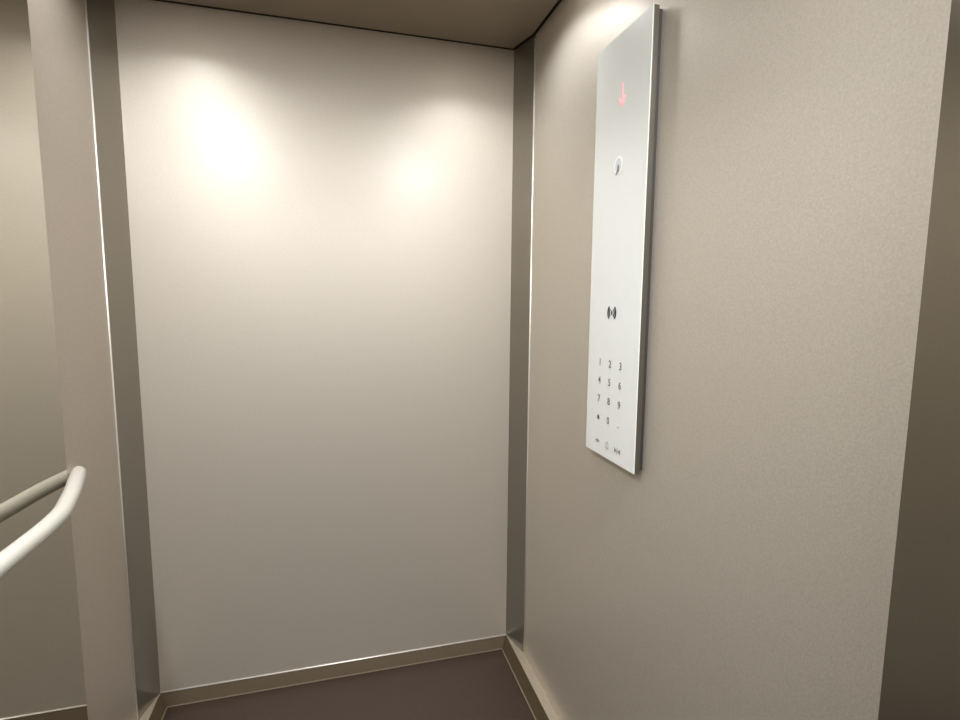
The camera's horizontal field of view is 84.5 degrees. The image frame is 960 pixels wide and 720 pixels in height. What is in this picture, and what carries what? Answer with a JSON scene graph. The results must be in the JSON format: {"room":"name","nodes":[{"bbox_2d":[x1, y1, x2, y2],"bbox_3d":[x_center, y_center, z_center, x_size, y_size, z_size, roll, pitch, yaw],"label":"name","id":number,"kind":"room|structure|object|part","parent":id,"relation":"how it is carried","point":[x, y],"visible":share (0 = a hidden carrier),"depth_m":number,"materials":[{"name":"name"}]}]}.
{"room":"elevator interior","nodes":[
{"label":"elevator interior","id":0,"kind":"room"},
{"bbox_2d":[27,0,136,719],"bbox_3d":[-0.853,0.112,0.861,0.020,2.061,1.204,-1,7,-15],"label":"wall","id":1,"kind":"structure","parent":0,"point":[58,30],"depth_m":1.28,"materials":[{"name":"beige metal"}]},
{"bbox_2d":[0,466,85,577],"bbox_3d":[-0.781,0.323,0.787,0.097,0.047,0.967,-1,7,-15],"label":"handrail","id":2,"kind":"object","parent":1,"relation":"attached to","point":[24,545],"visible":0.99,"depth_m":0.96,"materials":[{"name":"white metal"}]},
{"bbox_2d":[0,0,87,719],"bbox_3d":[-0.806,0.127,0.735,0.002,2.056,0.897,-1,7,-15],"label":"wall mirror","id":3,"kind":"object","parent":1,"relation":"attached to","point":[42,668],"visible":1,"depth_m":1.04,"materials":[{"name":"beige mirror"}]},
{"bbox_2d":[84,0,159,719],"bbox_3d":[-1.009,0.037,1.499,0.012,2.061,0.118,0,7,-1],"label":"trim","id":4,"kind":"structure","parent":1,"relation":"attached to","point":[100,13],"depth_m":1.49,"materials":[{"name":"grey metal"}]},
{"bbox_2d":[139,694,165,719],"bbox_3d":[-0.831,1.151,1.010,0.049,0.038,1.392,-1,7,-15],"label":"baseboard","id":5,"kind":"structure","parent":1,"relation":"attached to","point":[158,711],"depth_m":1.63,"materials":[{"name":"metal"}]},
{"bbox_2d":[114,0,513,691],"bbox_3d":[-0.453,0.016,1.718,1.150,2.061,0.020,-1,7,-15],"label":"wall","id":6,"kind":"structure","parent":0,"point":[320,215],"depth_m":1.68,"materials":[{"name":"metal"}]},
{"bbox_2d":[160,634,505,706],"bbox_3d":[-0.457,1.060,1.826,1.150,0.038,0.036,-1,7,-15],"label":"baseboard","id":7,"kind":"structure","parent":6,"relation":"attached to","point":[365,665],"depth_m":1.80,"materials":[{"name":"metal"}]},
{"bbox_2d":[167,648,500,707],"bbox_3d":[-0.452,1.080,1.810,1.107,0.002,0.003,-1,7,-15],"label":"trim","id":8,"kind":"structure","parent":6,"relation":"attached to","point":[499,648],"depth_m":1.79,"materials":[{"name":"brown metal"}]},
{"bbox_2d":[163,649,534,719],"bbox_3d":[-0.180,1.222,0.829,1.269,0.050,2.160,-1,7,-15],"label":"floor","id":9,"kind":"structure","parent":0,"point":[480,686],"depth_m":1.71,"materials":[{"name":"brown rubber"}]},
{"bbox_2d":[168,0,557,48],"bbox_3d":[-0.164,-0.898,0.584,1.191,0.018,2.082,-1,7,-15],"label":"ceiling","id":10,"kind":"structure","parent":0,"point":[500,23],"depth_m":1.53,"materials":[{"name":"metal"}]},
{"bbox_2d":[524,0,951,719],"bbox_3d":[0.333,0.084,1.183,0.020,2.061,1.201,-1,7,-15],"label":"wall","id":11,"kind":"structure","parent":0,"point":[744,571],"depth_m":0.84,"materials":[{"name":"beige metal"}]},
{"bbox_2d":[153,0,561,49],"bbox_3d":[-0.164,-0.923,0.581,1.249,0.071,2.140,-1,7,-15],"label":"trim","id":12,"kind":"structure","parent":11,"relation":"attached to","point":[558,1],"depth_m":1.59,"materials":[{"name":"metal"}]},
{"bbox_2d":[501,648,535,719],"bbox_3d":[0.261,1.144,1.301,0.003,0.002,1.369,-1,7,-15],"label":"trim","id":13,"kind":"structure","parent":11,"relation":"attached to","point":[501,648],"depth_m":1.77,"materials":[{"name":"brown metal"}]},
{"bbox_2d":[506,35,535,653],"bbox_3d":[0.140,0.010,1.811,0.012,2.061,0.122,-3,8,-29],"label":"trim","id":14,"kind":"structure","parent":11,"relation":"attached to","point":[523,93],"depth_m":1.80,"materials":[{"name":"grey metal"}]},
{"bbox_2d":[502,635,558,719],"bbox_3d":[0.284,1.125,1.315,0.050,0.038,1.392,-1,7,-15],"label":"baseboard","id":15,"kind":"structure","parent":11,"relation":"attached to","point":[539,713],"depth_m":1.76,"materials":[{"name":"metal"}]},
{"bbox_2d":[586,3,662,473],"bbox_3d":[0.307,-0.232,1.167,0.023,0.925,0.221,-1,7,-15],"label":"control panel","id":16,"kind":"object","parent":11,"relation":"attached to","point":[628,76],"visible":1,"depth_m":1.13,"materials":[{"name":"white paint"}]},
{"bbox_3d":[0.305,-0.231,1.166,0.012,0.924,0.220,-1,7,-15],"label":"frame","id":17,"kind":"part","parent":16,"relation":"part of","materials":[{"name":"silver metal"}]},
{"bbox_3d":[0.557,0.224,0.147,0.020,2.099,0.630,-1,7,-15],"label":"wall","id":18,"kind":"structure","parent":0,"visible":0},
{"bbox_2d":[878,0,959,719],"bbox_3d":[0.479,0.180,0.526,0.012,2.099,0.163,1,7,6],"label":"trim","id":19,"kind":"structure","parent":18,"relation":"attached to","point":[921,674],"depth_m":0.55,"materials":[{"name":"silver metal"}]}
]}

